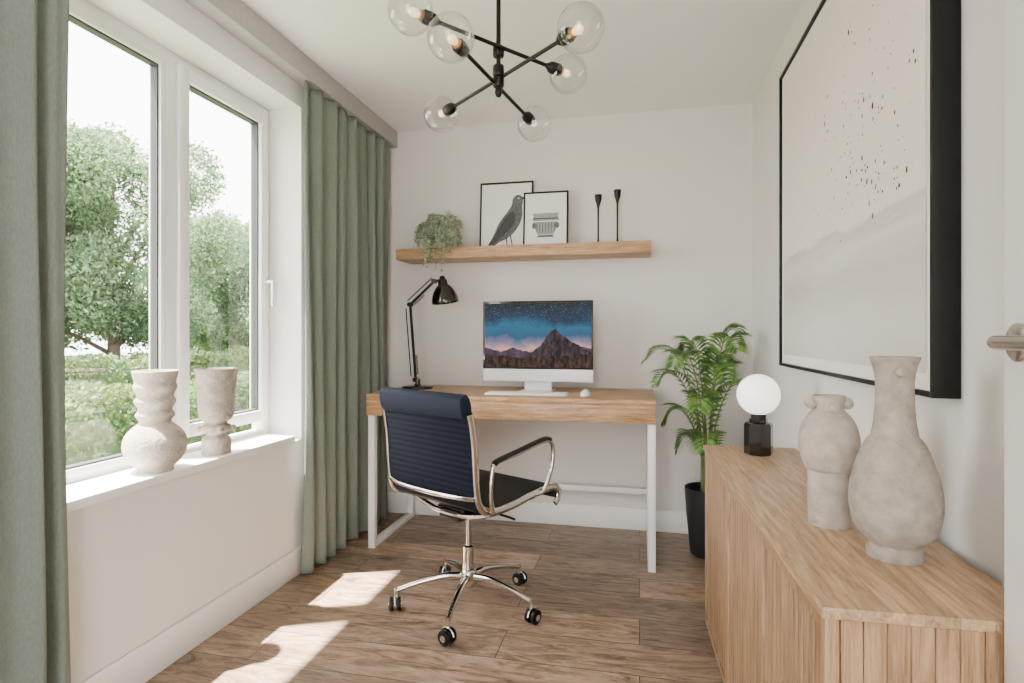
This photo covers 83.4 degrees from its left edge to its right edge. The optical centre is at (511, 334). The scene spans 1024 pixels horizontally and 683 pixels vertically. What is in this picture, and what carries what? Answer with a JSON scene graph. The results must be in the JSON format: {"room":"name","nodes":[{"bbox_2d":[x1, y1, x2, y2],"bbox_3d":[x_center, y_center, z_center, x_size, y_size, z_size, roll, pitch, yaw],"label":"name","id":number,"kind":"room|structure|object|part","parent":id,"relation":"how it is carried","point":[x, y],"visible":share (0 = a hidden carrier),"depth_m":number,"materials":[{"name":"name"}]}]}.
{"room":"office","nodes":[
{"label":"office","id":0,"kind":"room"},
{"bbox_2d":[67,0,304,682],"bbox_3d":[-1.364,-0.080,1.496,0.230,2.360,4.330,0,0,13],"label":"wall","id":1,"kind":"structure","parent":0,"point":[141,562],"depth_m":2.14,"materials":[{"name":"paint"}]},
{"bbox_2d":[66,0,274,484],"bbox_3d":[-1.330,-0.287,1.885,0.126,1.545,1.705,0,0,13],"label":"window","id":2,"kind":"structure","parent":1,"relation":"in","point":[261,427],"depth_m":2.21,"materials":[{"name":"white plastic"}]},
{"bbox_2d":[66,14,158,469],"bbox_3d":[-1.413,-0.288,1.615,0.030,1.407,1.003,0,0,13],"label":"fixed gasket","id":3,"kind":"object","parent":2,"relation":"attached to","point":[154,67],"depth_m":2.09,"materials":[{"name":"grey rubber"}]},
{"bbox_2d":[66,4,165,478],"bbox_3d":[-1.415,-0.287,1.615,0.054,1.455,1.051,0,0,13],"label":"fixed bead","id":4,"kind":"object","parent":2,"relation":"attached to","point":[73,11],"visible":0.39,"depth_m":2.10},
{"bbox_3d":[-1.302,-0.287,2.153,0.063,1.465,0.050,0,0,13],"label":"mullion","id":5,"kind":"part","parent":2,"relation":"part of","materials":[{"name":"white plastic"}]},
{"bbox_3d":[-1.228,-0.315,2.437,0.064,1.420,0.530,0,0,13],"label":"opening sash","id":6,"kind":"part","parent":2,"relation":"part of","materials":[{"name":"white plastic"}]},
{"bbox_3d":[-1.229,-0.315,2.437,0.034,1.324,0.434,0,0,13],"label":"sash","id":7,"kind":"part","parent":2,"relation":"part of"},
{"bbox_2d":[263,277,266,291],"bbox_3d":[-1.142,-0.235,2.662,0.006,0.070,0.024,0,0,13],"label":"plate","id":8,"kind":"object","parent":2,"relation":"attached to","point":[264,278],"depth_m":2.65,"materials":[{"name":"white plastic"}]},
{"bbox_3d":[-1.117,-0.195,2.657,0.045,0.119,0.016,0,0,13],"label":"handle","id":9,"kind":"part","parent":2,"relation":"part of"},
{"bbox_2d":[66,434,294,512],"bbox_3d":[-1.244,0.470,1.828,0.180,0.030,1.630,0,0,13],"label":"window sill","id":10,"kind":"structure","parent":1,"relation":"attached to","point":[89,492],"depth_m":1.88,"materials":[{"name":"white paint"}]},
{"bbox_2d":[121,369,187,473],"bbox_3d":[-1.198,0.287,1.932,0.190,0.337,0.190,0,0,13],"label":"ceramic vase","id":11,"kind":"object","parent":10,"relation":"on","point":[156,443],"visible":1,"depth_m":1.88,"materials":[{"name":"white ceramic"}]},
{"bbox_2d":[194,367,238,455],"bbox_3d":[-1.138,0.291,2.214,0.154,0.328,0.154,0,0,13],"label":"ceramic vase","id":12,"kind":"object","parent":10,"relation":"on","point":[215,386],"visible":1,"depth_m":2.17,"materials":[{"name":"beige ceramic"}]},
{"bbox_3d":[-1.101,0.358,2.170,0.024,0.024,0.024,0,0,12],"label":"knob","id":13,"kind":"part","parent":12,"relation":"part of","materials":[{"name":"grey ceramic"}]},
{"bbox_2d":[81,493,387,682],"bbox_3d":[-1.244,1.040,1.469,0.016,0.120,4.330,0,0,13],"label":"baseboard","id":14,"kind":"structure","parent":1,"relation":"attached to","point":[152,657],"depth_m":2.03,"materials":[{"name":"white paint"}]},
{"bbox_2d":[185,0,397,147],"bbox_3d":[-1.084,-1.210,2.047,0.077,0.099,3.128,0,0,13],"label":"curtain pelmet","id":15,"kind":"object","parent":1,"relation":"attached to","point":[234,16],"visible":0.82,"depth_m":2.45,"materials":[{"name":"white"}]},
{"bbox_2d":[0,0,70,682],"bbox_3d":[-1.270,-0.035,1.174,0.072,2.246,0.751,0,0,13],"label":"curtain","id":16,"kind":"object","parent":15,"relation":"hanging from","point":[34,34],"visible":1,"depth_m":1.43,"materials":[{"name":"green fabric"}]},
{"bbox_2d":[300,80,388,573],"bbox_3d":[-0.854,-0.035,3.050,0.070,2.246,0.900,0,0,13],"label":"curtain","id":17,"kind":"object","parent":15,"relation":"hanging from","point":[346,167],"visible":0.94,"depth_m":2.93,"materials":[{"name":"green fabric"}]},
{"bbox_2d":[146,512,722,682],"bbox_3d":[-0.270,1.150,1.253,2.470,0.100,4.530,0,0,13],"label":"floor","id":18,"kind":"structure","parent":0,"point":[606,618],"depth_m":2.24,"materials":[{"name":"brown wood"}]},
{"bbox_2d":[379,387,561,646],"bbox_3d":[-0.160,0.653,2.345,0.626,0.893,0.609,0,0,40],"label":"office chair","id":19,"kind":"object","parent":18,"relation":"on","point":[431,436],"visible":1,"depth_m":2.19,"materials":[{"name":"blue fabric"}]},
{"bbox_3d":[-0.345,0.489,2.511,0.017,0.436,0.557,0,0,40],"label":"rail","id":20,"kind":"part","parent":19,"relation":"part of","materials":[{"name":"metal"}]},
{"bbox_3d":[-0.460,1.029,2.296,0.019,0.042,0.019,0,0,41],"label":"caster stem","id":21,"kind":"part","parent":19,"relation":"part of","materials":[{"name":"metal"}]},
{"bbox_3d":[-0.332,0.992,2.317,0.264,0.071,0.033,0,0,-6],"label":"leg","id":22,"kind":"part","parent":19,"relation":"part of","materials":[{"name":"metal"}]},
{"bbox_3d":[-0.300,1.029,2.591,0.019,0.042,0.019,0,0,41],"label":"caster stem","id":23,"kind":"part","parent":19,"relation":"part of","materials":[{"name":"metal"}]},
{"bbox_2d":[440,626,454,637],"bbox_3d":[-0.230,1.052,2.046,0.068,0.031,0.008,0,0,35],"label":"hood","id":24,"kind":"object","parent":19,"relation":"attached to","point":[449,631],"depth_m":2.04,"materials":[{"name":"metal"}]},
{"bbox_3d":[-0.229,1.029,2.053,0.019,0.042,0.019,0,0,41],"label":"caster stem","id":25,"kind":"part","parent":19,"relation":"part of","materials":[{"name":"metal"}]},
{"bbox_3d":[-0.241,0.992,2.476,0.033,0.071,0.264,0,0,-24],"label":"leg","id":26,"kind":"part","parent":19,"relation":"part of","materials":[{"name":"metal"}]},
{"bbox_3d":[-0.171,0.681,2.341,0.150,0.010,0.220,0,0,41],"label":"mechanism plate","id":27,"kind":"part","parent":19,"relation":"part of","materials":[{"name":"black metal"}]},
{"bbox_3d":[-0.209,0.992,2.181,0.033,0.071,0.264,0,0,12],"label":"leg","id":28,"kind":"part","parent":19,"relation":"part of","materials":[{"name":"metal"}]},
{"bbox_3d":[-0.169,0.443,2.343,0.464,0.473,0.566,0,0,41],"label":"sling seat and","id":29,"kind":"part","parent":19,"relation":"part of","materials":[{"name":"blue fabric"}]},
{"bbox_3d":[-0.062,0.992,2.438,0.264,0.071,0.033,0,0,-42],"label":"leg","id":30,"kind":"part","parent":19,"relation":"part of","materials":[{"name":"metal"}]},
{"bbox_3d":[-0.042,0.992,2.256,0.264,0.071,0.033,0,0,30],"label":"leg","id":31,"kind":"part","parent":19,"relation":"part of","materials":[{"name":"metal"}]},
{"bbox_3d":[-0.054,0.713,2.285,0.153,0.025,0.012,0,0,31],"label":"height lever","id":32,"kind":"part","parent":19,"relation":"part of","materials":[{"name":"black plastic"}]},
{"bbox_3d":[0.025,0.489,2.196,0.017,0.436,0.557,0,0,40],"label":"rail","id":33,"kind":"part","parent":19,"relation":"part of","materials":[{"name":"metal"}]},
{"bbox_3d":[0.038,0.530,2.189,0.039,0.239,0.388,0,0,41],"label":"armrest","id":34,"kind":"part","parent":19,"relation":"part of","materials":[{"name":"metal"}]},
{"bbox_3d":[0.073,1.029,2.198,0.019,0.042,0.019,0,0,41],"label":"caster stem","id":35,"kind":"part","parent":19,"relation":"part of","materials":[{"name":"metal"}]},
{"bbox_2d":[527,606,537,617],"bbox_3d":[0.080,1.052,2.194,0.008,0.031,0.068,0,0,41],"label":"hood","id":36,"kind":"object","parent":19,"relation":"attached to","point":[531,610],"depth_m":2.18,"materials":[{"name":"metal"}]},
{"bbox_2d":[366,384,655,572],"bbox_3d":[0.019,0.701,3.081,1.444,0.798,0.585,0,0,13],"label":"desk","id":37,"kind":"object","parent":18,"relation":"on","point":[604,405],"visible":0.83,"depth_m":2.80,"materials":[{"name":"brown wood"}]},
{"bbox_3d":[-0.668,0.756,3.234,0.035,0.688,0.545,0,0,12],"label":"leg frame","id":38,"kind":"part","parent":37,"relation":"part of","materials":[{"name":"white metal"}]},
{"bbox_2d":[402,276,458,389],"bbox_3d":[-0.459,-0.015,3.236,0.329,0.634,0.176,0,0,13],"label":"desk lamp","id":39,"kind":"object","parent":37,"relation":"on","point":[444,293],"depth_m":3.23,"materials":[{"name":"black metal"}]},
{"bbox_2d":[484,391,568,395],"bbox_3d":[0.075,0.296,2.923,0.420,0.011,0.114,0,0,13],"label":"keyboard","id":40,"kind":"object","parent":37,"relation":"on","point":[524,393],"visible":1,"depth_m":2.89,"materials":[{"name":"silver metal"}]},
{"bbox_2d":[483,300,593,391],"bbox_3d":[0.141,0.059,3.123,0.604,0.487,0.180,0,0,13],"label":"desktop computer","id":41,"kind":"object","parent":37,"relation":"on","point":[538,344],"visible":0.98,"depth_m":3.09,"materials":[{"name":"silver metal"}]},
{"bbox_2d":[580,389,590,396],"bbox_3d":[0.368,0.287,2.868,0.057,0.030,0.110,0,0,13],"label":"computer mouse","id":42,"kind":"object","parent":37,"relation":"on","point":[585,393],"visible":1,"depth_m":2.83,"materials":[{"name":"white plastic"}]},
{"bbox_3d":[0.707,0.756,2.929,0.035,0.688,0.545,0,0,12],"label":"leg frame","id":43,"kind":"part","parent":37,"relation":"part of","materials":[{"name":"white metal"}]},
{"bbox_2d":[641,323,751,558],"bbox_3d":[0.927,0.520,2.848,0.569,1.160,0.544,0,0,13],"label":"potted palm","id":44,"kind":"object","parent":18,"relation":"on","point":[694,491],"visible":0.81,"depth_m":2.81,"materials":[{"name":"plant"}]},
{"bbox_2d":[685,482,704,558],"bbox_3d":[0.983,0.932,2.886,0.224,0.335,0.224,0,0,12],"label":"pot","id":45,"kind":"object","parent":44,"relation":"attached to","point":[694,491],"depth_m":2.83,"materials":[{"name":"black ceramic"}]},
{"bbox_2d":[703,445,1003,682],"bbox_3d":[0.746,0.755,1.477,0.318,0.690,1.303,0,0,11],"label":"sideboard","id":46,"kind":"object","parent":18,"relation":"on","point":[789,599],"visible":1,"depth_m":1.02,"materials":[{"name":"brown wood"}]},
{"bbox_3d":[0.684,0.748,1.912,0.010,0.581,0.386,0,0,11],"label":"slatted door","id":47,"kind":"part","parent":46,"relation":"part of","materials":[{"name":"brown wood"}]},
{"bbox_3d":[0.603,0.748,1.492,0.010,0.581,0.371,0,0,11],"label":"slatted door","id":48,"kind":"part","parent":46,"relation":"part of","materials":[{"name":"brown wood"}]},
{"bbox_2d":[737,374,780,456],"bbox_3d":[0.849,0.273,1.981,0.140,0.275,0.140,0,0,13],"label":"table lamp","id":49,"kind":"object","parent":46,"relation":"on","point":[759,395],"visible":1,"depth_m":1.94,"materials":[{"name":"white glass"}]},
{"bbox_3d":[0.849,0.205,1.981,0.140,0.140,0.140,0,0,12],"label":"opal globe","id":50,"kind":"part","parent":49,"relation":"part of","materials":[{"name":"white glass"}]},
{"bbox_3d":[0.525,0.748,1.084,0.010,0.581,0.361,0,0,11],"label":"slatted door","id":51,"kind":"part","parent":46,"relation":"part of","materials":[{"name":"brown wood"}]},
{"bbox_2d":[798,394,860,529],"bbox_3d":[0.689,0.273,1.250,0.120,0.284,0.120,0,0,13],"label":"vase","id":52,"kind":"object","parent":46,"relation":"on","point":[829,440],"visible":1,"depth_m":1.21,"materials":[{"name":"beige ceramic"}]},
{"bbox_3d":[0.654,0.148,1.258,0.026,0.026,0.026,0,0,12],"label":"knob","id":53,"kind":"part","parent":52,"relation":"part of","materials":[{"name":"ceramic"}]},
{"bbox_3d":[0.681,0.154,1.215,0.022,0.022,0.022,0,0,12],"label":"knob","id":54,"kind":"part","parent":52,"relation":"part of","materials":[{"name":"ceramic"}]},
{"bbox_3d":[0.724,0.148,1.243,0.026,0.026,0.026,0,0,12],"label":"knob","id":55,"kind":"part","parent":52,"relation":"part of","materials":[{"name":"ceramic"}]},
{"bbox_2d":[848,356,944,565],"bbox_3d":[0.707,0.225,1.062,0.149,0.371,0.149,0,0,13],"label":"bottle vase","id":56,"kind":"object","parent":46,"relation":"on","point":[896,500],"visible":1,"depth_m":1.02,"materials":[{"name":"beige ceramic"}]},
{"bbox_3d":[0.695,0.065,1.026,0.022,0.022,0.022,0,0,12],"label":"knob","id":57,"kind":"part","parent":56,"relation":"part of","materials":[{"name":"grey ceramic"}]},
{"bbox_3d":[0.637,0.747,0.845,0.287,0.636,0.012,0,0,11],"label":"panel","id":58,"kind":"part","parent":46,"relation":"part of","materials":[{"name":"brown wood"}]},
{"bbox_2d":[241,0,802,131],"bbox_3d":[-0.270,-1.320,1.253,2.470,0.120,4.530,0,0,13],"label":"ceiling","id":59,"kind":"structure","parent":0,"point":[650,55],"depth_m":2.56,"materials":[{"name":"paint"}]},
{"bbox_2d":[388,0,604,141],"bbox_3d":[-0.042,-0.989,1.847,0.602,0.541,0.707,0,0,2],"label":"chandelier","id":60,"kind":"object","parent":59,"relation":"hanging from","point":[426,17],"visible":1,"depth_m":1.79,"materials":[{"name":"clear glass"},{"name":"black metal"}]},
{"bbox_3d":[-0.279,-0.918,1.637,0.035,0.026,0.026,5,-47,-33],"label":"bulb","id":61,"kind":"part","parent":60,"relation":"part of","materials":[{"name":"white glass"}]},
{"bbox_2d":[418,9,440,26],"bbox_3d":[-0.241,-0.916,1.662,0.060,0.041,0.060,0,0,12],"label":"socket","id":62,"kind":"object","parent":60,"relation":"attached to","point":[425,16],"depth_m":1.65,"materials":[{"name":"black metal"}]},
{"bbox_3d":[-0.259,-0.803,2.093,0.124,0.128,0.128,-3,-41,51],"label":"glass globe","id":63,"kind":"part","parent":60,"relation":"part of"},
{"bbox_2d":[442,102,456,115],"bbox_3d":[-0.218,-0.805,2.043,0.040,0.040,0.055,0,0,-39],"label":"socket","id":64,"kind":"object","parent":60,"relation":"attached to","point":[450,108],"depth_m":2.03,"materials":[{"name":"black metal"}]},
{"bbox_3d":[-0.167,-0.807,1.560,0.128,0.128,0.124,-12,-7,23],"label":"glass globe","id":65,"kind":"part","parent":60,"relation":"part of"},
{"bbox_3d":[-0.162,-0.807,1.571,0.026,0.026,0.035,-12,-7,23],"label":"bulb","id":66,"kind":"part","parent":60,"relation":"part of","materials":[{"name":"white glass"}]},
{"bbox_2d":[451,37,469,57],"bbox_3d":[-0.144,-0.805,1.615,0.044,0.041,0.065,0,0,12],"label":"socket","id":67,"kind":"object","parent":60,"relation":"attached to","point":[460,47],"depth_m":1.59,"materials":[{"name":"black metal"}]},
{"bbox_3d":[-0.049,-0.900,1.786,0.448,0.042,0.012,0,0,-33],"label":"arm","id":68,"kind":"part","parent":60,"relation":"part of"},
{"bbox_3d":[-0.042,-0.795,1.846,0.012,0.032,0.503,0,0,24],"label":"arm","id":69,"kind":"part","parent":60,"relation":"part of"},
{"bbox_3d":[-0.043,-1.000,1.817,0.015,0.460,0.015,0,0,12],"label":"stem","id":70,"kind":"part","parent":60,"relation":"part of","materials":[{"name":"black metal"}]},
{"bbox_3d":[-0.036,-0.815,1.820,0.012,0.032,0.581,0,0,-39],"label":"arm","id":71,"kind":"part","parent":60,"relation":"part of"},
{"bbox_2d":[522,111,534,124],"bbox_3d":[0.057,-0.785,2.074,0.040,0.041,0.055,0,0,24],"label":"socket","id":72,"kind":"object","parent":60,"relation":"attached to","point":[527,117],"depth_m":2.06,"materials":[{"name":"black metal"}]},
{"bbox_2d":[545,61,563,75],"bbox_3d":[0.142,-0.884,1.910,0.060,0.041,0.060,0,0,12],"label":"socket","id":73,"kind":"object","parent":60,"relation":"attached to","point":[554,68],"depth_m":1.90,"materials":[{"name":"black metal"}]},
{"bbox_2d":[555,27,576,46],"bbox_3d":[0.149,-0.825,1.592,0.063,0.040,0.056,0,0,12],"label":"socket","id":74,"kind":"object","parent":60,"relation":"attached to","point":[567,35],"depth_m":1.57,"materials":[{"name":"black metal"}]},
{"bbox_3d":[0.180,-0.882,1.934,0.035,0.026,0.026,5,42,-33],"label":"bulb","id":75,"kind":"part","parent":60,"relation":"part of","materials":[{"name":"white glass"}]},
{"bbox_3d":[0.178,-0.827,1.557,0.035,0.026,0.026,-3,36,51],"label":"bulb","id":76,"kind":"part","parent":60,"relation":"part of","materials":[{"name":"white glass"}]},
{"bbox_3d":[0.186,-0.827,1.548,0.124,0.128,0.128,-3,36,51],"label":"glass globe","id":77,"kind":"part","parent":60,"relation":"part of"},
{"bbox_2d":[387,103,752,511],"bbox_3d":[0.209,-0.080,3.416,2.470,2.360,0.100,0,0,13],"label":"wall","id":78,"kind":"structure","parent":0,"point":[684,177],"depth_m":3.29,"materials":[{"name":"paint"}]},
{"bbox_2d":[396,240,651,263],"bbox_3d":[0.055,-0.467,3.280,1.437,0.062,0.229,0,0,13],"label":"wall shelf","id":79,"kind":"object","parent":78,"relation":"attached to","point":[641,248],"visible":1,"depth_m":3.19,"materials":[{"name":"brown wood"}]},
{"bbox_2d":[413,210,463,271],"bbox_3d":[-0.411,-0.533,3.314,0.269,0.369,0.289,0,0,13],"label":"trailing potted plant","id":80,"kind":"object","parent":79,"relation":"on","point":[440,229],"visible":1,"depth_m":3.23,"materials":[{"name":"green plant"}]},
{"bbox_2d":[479,181,533,245],"bbox_3d":[-0.033,-0.700,3.385,0.320,0.405,0.046,0,0,13],"label":"picture frame","id":81,"kind":"object","parent":79,"relation":"on","point":[501,203],"visible":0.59,"depth_m":3.39,"materials":[{"name":"white paper"}]},
{"bbox_2d":[523,190,568,244],"bbox_3d":[0.192,-0.660,3.284,0.258,0.325,0.046,0,0,13],"label":"picture frame","id":82,"kind":"object","parent":79,"relation":"on","point":[545,214],"visible":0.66,"depth_m":3.28,"materials":[{"name":"white paper"}]},
{"bbox_2d":[595,194,601,241],"bbox_3d":[0.476,-0.636,3.172,0.053,0.275,0.053,0,0,13],"label":"candlestick","id":83,"kind":"object","parent":79,"relation":"on","point":[598,197],"visible":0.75,"depth_m":3.17,"materials":[{"name":"black metal"}]},
{"bbox_2d":[614,189,620,240],"bbox_3d":[0.577,-0.646,3.150,0.053,0.297,0.053,0,0,13],"label":"candlestick","id":84,"kind":"object","parent":79,"relation":"on","point":[617,192],"visible":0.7,"depth_m":3.14,"materials":[{"name":"black metal"}]},
{"bbox_2d":[388,493,687,533],"bbox_3d":[0.268,1.040,3.343,2.124,0.120,0.016,0,0,13],"label":"baseboard","id":85,"kind":"structure","parent":78,"relation":"attached to","point":[533,512],"depth_m":3.31,"materials":[{"name":"white paint"}]},
{"bbox_2d":[753,0,1003,585],"bbox_3d":[0.887,-0.080,0.997,0.100,2.360,4.330,0,0,13],"label":"wall","id":86,"kind":"structure","parent":0,"point":[964,437],"depth_m":1.08,"materials":[{"name":"paint"}]},
{"bbox_2d":[779,0,960,398],"bbox_3d":[0.967,-0.458,1.709,0.049,1.159,1.245,0,0,13],"label":"framed abstract painting","id":87,"kind":"object","parent":86,"relation":"attached to","point":[870,90],"visible":1,"depth_m":1.40,"materials":[{"name":"white paper"}]},
{"bbox_2d":[1004,0,1023,682],"bbox_3d":[0.625,0.085,0.415,0.040,2.010,0.800,0,0,13],"label":"door","id":88,"kind":"structure","parent":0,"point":[1013,9],"depth_m":0.79,"materials":[{"name":"white paint"}]},
{"bbox_2d":[986,335,1023,350],"bbox_3d":[0.642,0.010,0.718,0.041,0.019,0.130,0,0,13],"label":"lever","id":89,"kind":"object","parent":88,"relation":"attached to","point":[997,342],"visible":1,"depth_m":0.73,"materials":[{"name":"metal"}]},
{"bbox_2d":[1006,323,1023,361],"bbox_3d":[0.676,0.010,0.767,0.011,0.052,0.052,0,0,13],"label":"rosette","id":90,"kind":"object","parent":88,"relation":"attached to","point":[1017,328],"visible":0.56,"depth_m":0.76,"materials":[{"name":"metal"}]},
{"label":"outside","id":91,"kind":"structure","parent":0,"visible":0},
{"bbox_2d":[65,353,145,364],"bbox_3d":[-17.694,1.500,16.726,38.210,0.100,55.000,0,0,13],"label":"lawn","id":92,"kind":"structure","parent":91,"point":[126,354],"depth_m":40.77,"materials":[{"name":"green plant"}]},
{"bbox_2d":[65,327,98,352],"bbox_3d":[-12.691,-0.908,12.895,5.859,4.610,5.120,0,0,13],"label":"tree","id":93,"kind":"object","parent":92,"relation":"on","point":[75,340],"visible":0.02,"depth_m":13.53,"materials":[{"name":"green plant"}]},
{"bbox_2d":[65,117,249,359],"bbox_3d":[-7.989,-1.332,11.543,4.738,5.454,5.138,0,0,13],"label":"tree","id":94,"kind":"object","parent":92,"relation":"on","point":[98,299],"visible":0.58,"depth_m":10.63,"materials":[{"name":"green plant"}]},
{"bbox_2d":[65,345,249,403],"bbox_3d":[-5.430,0.801,12.471,1.088,1.199,18.081,0,0,13],"label":"hedge","id":95,"kind":"object","parent":92,"relation":"on","point":[108,369],"visible":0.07,"depth_m":8.82,"materials":[{"name":"green plant"}]},
{"bbox_2d":[65,369,251,465],"bbox_3d":[-3.561,0.912,7.960,0.970,0.976,16.065,0,0,13],"label":"hedge","id":96,"kind":"object","parent":92,"relation":"on","point":[96,430],"visible":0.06,"depth_m":5.36,"materials":[{"name":"green plant"}]},
{"bbox_2d":[142,262,219,352],"bbox_3d":[-10.307,-1.278,20.847,6.358,5.346,5.616,0,0,13],"label":"tree","id":97,"kind":"object","parent":92,"relation":"on","point":[193,345],"visible":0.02,"depth_m":19.79,"materials":[{"name":"green plant"}]},
{"bbox_2d":[189,212,249,355],"bbox_3d":[-7.256,-0.944,15.871,5.207,4.680,4.463,0,0,2],"label":"tree","id":98,"kind":"object","parent":92,"relation":"on","point":[233,328],"visible":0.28,"depth_m":14.77,"materials":[{"name":"green plant"}]}
]}

